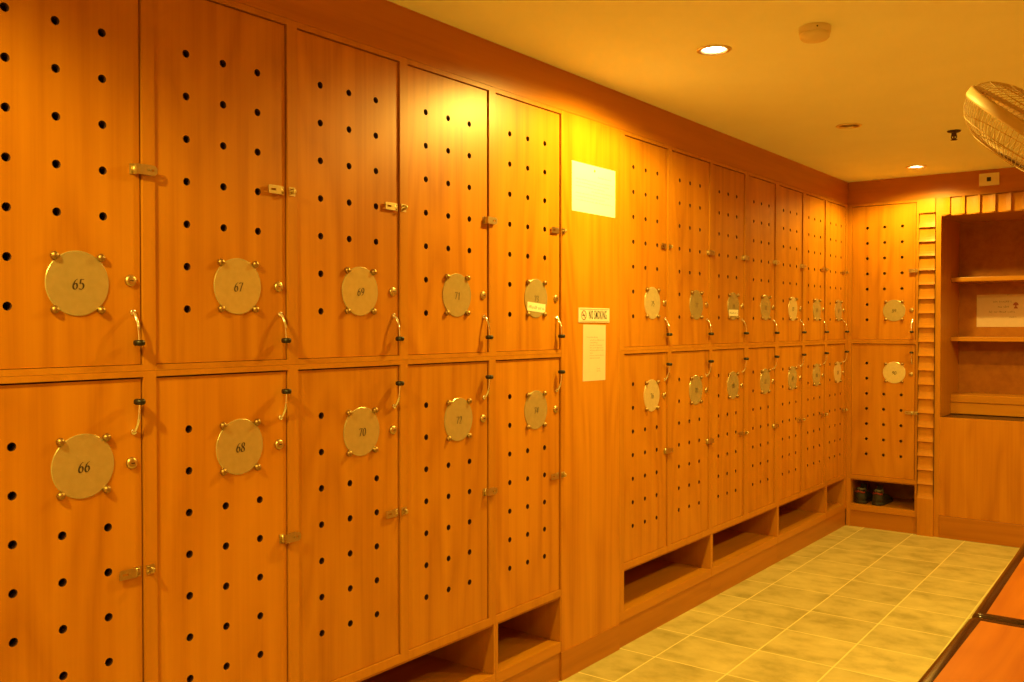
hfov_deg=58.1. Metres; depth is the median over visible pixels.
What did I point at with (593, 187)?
paper notice
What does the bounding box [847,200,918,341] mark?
locker
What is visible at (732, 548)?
shelf
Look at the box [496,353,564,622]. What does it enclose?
locker
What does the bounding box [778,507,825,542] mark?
shelf
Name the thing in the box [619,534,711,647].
cubby
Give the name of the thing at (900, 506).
shelf
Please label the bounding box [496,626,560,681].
shelf
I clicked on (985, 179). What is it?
wall socket
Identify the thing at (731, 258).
locker
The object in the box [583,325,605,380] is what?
paper notice
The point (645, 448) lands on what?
locker
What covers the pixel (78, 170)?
locker
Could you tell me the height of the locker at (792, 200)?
0.951 m
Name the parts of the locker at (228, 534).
number plate, pull handle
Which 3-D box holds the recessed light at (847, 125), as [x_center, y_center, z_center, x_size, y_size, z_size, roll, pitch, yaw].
[1.685,-1.117,4.610,0.126,0.090,0.126,1,1,37]
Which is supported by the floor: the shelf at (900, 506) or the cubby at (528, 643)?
the cubby at (528, 643)
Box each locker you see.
[0,0,156,376]
[0,370,157,681]
[154,0,297,369]
[156,364,300,681]
[297,22,407,363]
[298,360,408,681]
[408,59,497,359]
[408,356,497,658]
[496,88,564,355]
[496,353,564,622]
[619,349,672,571]
[620,129,672,350]
[671,147,714,348]
[671,347,713,549]
[712,160,749,346]
[712,345,748,532]
[748,172,779,344]
[748,344,779,517]
[778,343,806,505]
[779,183,806,343]
[804,342,828,494]
[805,191,828,342]
[826,341,848,485]
[827,199,848,341]
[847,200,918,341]
[847,341,917,483]
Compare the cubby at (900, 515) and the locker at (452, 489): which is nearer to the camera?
the locker at (452, 489)
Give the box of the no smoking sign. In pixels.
[578,308,608,322]
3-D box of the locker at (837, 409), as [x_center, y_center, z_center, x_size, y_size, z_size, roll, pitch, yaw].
[2.054,0.481,6.418,0.483,0.957,0.423,1,1,37]
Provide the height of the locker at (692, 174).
0.951 m
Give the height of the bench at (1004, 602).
0.450 m
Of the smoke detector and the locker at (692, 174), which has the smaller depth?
the smoke detector
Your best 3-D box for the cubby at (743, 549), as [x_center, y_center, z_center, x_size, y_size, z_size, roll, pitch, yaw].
[1.120,1.148,5.225,0.450,0.336,0.905,1,1,37]
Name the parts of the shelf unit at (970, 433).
fluted post, panel, panel, panel, shelf, shelf, shelf, panel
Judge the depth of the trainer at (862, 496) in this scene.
6.46 m
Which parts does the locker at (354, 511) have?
number plate, pull handle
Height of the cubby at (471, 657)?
0.336 m
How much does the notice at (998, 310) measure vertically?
0.224 m
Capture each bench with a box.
[918,618,1023,681]
[972,543,1023,624]
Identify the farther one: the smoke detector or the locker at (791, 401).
the locker at (791, 401)
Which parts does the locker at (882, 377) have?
number plate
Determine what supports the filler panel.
on the floor
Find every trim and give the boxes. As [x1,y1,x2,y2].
[233,0,847,204]
[848,167,1023,204]
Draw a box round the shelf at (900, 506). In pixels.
[851,497,916,516]
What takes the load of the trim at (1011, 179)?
attached to the ceiling
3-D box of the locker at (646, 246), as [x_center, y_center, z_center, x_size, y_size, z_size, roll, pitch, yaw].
[0.442,-0.439,4.279,0.483,0.951,0.477,1,1,37]
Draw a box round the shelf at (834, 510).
[826,502,845,518]
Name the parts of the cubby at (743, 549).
panel, panel, panel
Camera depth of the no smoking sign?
3.79 m
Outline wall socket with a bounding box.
[979,172,998,185]
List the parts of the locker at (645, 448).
number plate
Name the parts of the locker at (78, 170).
number plate, pull handle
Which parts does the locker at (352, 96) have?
number plate, pull handle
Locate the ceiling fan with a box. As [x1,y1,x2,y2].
[964,81,1023,171]
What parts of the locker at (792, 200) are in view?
number plate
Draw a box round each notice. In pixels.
[572,160,614,217]
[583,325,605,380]
[977,294,1023,326]
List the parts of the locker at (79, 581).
number plate, pull handle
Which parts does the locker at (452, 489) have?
number plate, pull handle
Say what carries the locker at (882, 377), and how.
on the cubby at (900, 515)
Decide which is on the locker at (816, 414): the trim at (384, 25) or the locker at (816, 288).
the locker at (816, 288)
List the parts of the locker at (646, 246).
number plate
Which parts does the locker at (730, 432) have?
number plate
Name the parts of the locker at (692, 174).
number plate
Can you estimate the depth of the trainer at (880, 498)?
6.39 m
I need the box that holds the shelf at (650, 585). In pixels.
[619,559,711,622]
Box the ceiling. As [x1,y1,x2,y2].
[387,0,1023,182]
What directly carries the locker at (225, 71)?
on the locker at (228, 534)
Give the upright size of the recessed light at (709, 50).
0.090 m
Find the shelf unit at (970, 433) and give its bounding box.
[917,191,1023,547]
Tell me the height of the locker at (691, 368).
0.957 m
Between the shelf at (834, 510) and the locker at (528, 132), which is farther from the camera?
the shelf at (834, 510)
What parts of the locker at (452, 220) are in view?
number plate, pull handle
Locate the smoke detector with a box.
[799,22,830,43]
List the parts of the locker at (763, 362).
number plate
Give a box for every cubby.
[356,623,495,681]
[496,596,560,681]
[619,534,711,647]
[711,506,777,597]
[777,486,825,561]
[825,478,845,535]
[846,478,916,533]
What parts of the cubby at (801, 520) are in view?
panel, panel, panel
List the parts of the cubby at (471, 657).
panel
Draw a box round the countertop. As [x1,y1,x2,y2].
[942,414,1023,421]
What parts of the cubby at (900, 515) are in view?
panel, panel, panel, panel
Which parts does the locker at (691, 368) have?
number plate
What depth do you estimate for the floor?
4.40 m
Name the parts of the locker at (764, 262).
number plate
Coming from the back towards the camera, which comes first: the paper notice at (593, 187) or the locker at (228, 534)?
the paper notice at (593, 187)
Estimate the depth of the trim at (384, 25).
3.39 m
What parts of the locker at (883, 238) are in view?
number plate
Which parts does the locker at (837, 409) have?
number plate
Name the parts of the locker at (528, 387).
number plate, pull handle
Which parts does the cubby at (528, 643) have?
panel, panel, panel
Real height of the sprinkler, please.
0.048 m
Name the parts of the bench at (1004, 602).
panel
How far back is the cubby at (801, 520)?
5.96 m
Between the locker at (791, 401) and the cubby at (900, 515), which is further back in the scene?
the cubby at (900, 515)
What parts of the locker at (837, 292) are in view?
number plate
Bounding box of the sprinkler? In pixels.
[947,129,960,140]
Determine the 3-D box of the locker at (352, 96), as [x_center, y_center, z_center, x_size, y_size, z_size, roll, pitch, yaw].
[-0.629,-0.415,2.867,0.483,0.951,0.442,1,1,37]
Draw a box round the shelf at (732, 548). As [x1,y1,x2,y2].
[712,529,777,575]
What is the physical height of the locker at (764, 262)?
0.951 m
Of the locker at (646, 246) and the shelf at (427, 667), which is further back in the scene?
the locker at (646, 246)
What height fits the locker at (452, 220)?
0.951 m
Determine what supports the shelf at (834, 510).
attached to the cubby at (835, 492)
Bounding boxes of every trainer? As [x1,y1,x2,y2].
[855,483,872,503]
[872,485,892,505]
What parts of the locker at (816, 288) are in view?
number plate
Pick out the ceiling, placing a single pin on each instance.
(904, 71)
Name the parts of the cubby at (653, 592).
panel, panel, panel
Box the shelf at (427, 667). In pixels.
[361,654,495,681]
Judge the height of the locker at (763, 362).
0.957 m
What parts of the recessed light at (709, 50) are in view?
bulb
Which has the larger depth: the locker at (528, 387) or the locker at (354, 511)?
the locker at (528, 387)
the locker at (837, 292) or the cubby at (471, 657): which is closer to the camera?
the cubby at (471, 657)
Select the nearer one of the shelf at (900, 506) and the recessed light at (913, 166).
the recessed light at (913, 166)
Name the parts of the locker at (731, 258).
number plate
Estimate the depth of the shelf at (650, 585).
4.49 m
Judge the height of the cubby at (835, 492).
0.336 m
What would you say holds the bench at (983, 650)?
on the floor
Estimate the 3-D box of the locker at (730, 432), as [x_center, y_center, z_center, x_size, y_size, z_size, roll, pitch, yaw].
[0.998,0.504,5.026,0.483,0.957,0.460,1,1,37]
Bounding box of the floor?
[559,515,1019,681]
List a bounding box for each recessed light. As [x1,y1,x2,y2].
[696,45,731,55]
[836,123,861,128]
[905,165,926,168]
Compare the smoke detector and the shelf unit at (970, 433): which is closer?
the smoke detector
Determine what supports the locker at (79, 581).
on the cubby
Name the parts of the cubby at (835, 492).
panel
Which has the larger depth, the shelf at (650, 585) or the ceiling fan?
the shelf at (650, 585)
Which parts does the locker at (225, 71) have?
number plate, pull handle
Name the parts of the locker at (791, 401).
number plate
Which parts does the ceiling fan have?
blade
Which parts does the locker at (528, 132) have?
number plate, pull handle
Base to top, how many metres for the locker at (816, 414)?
0.957 m
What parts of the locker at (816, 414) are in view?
number plate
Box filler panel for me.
[560,110,619,680]

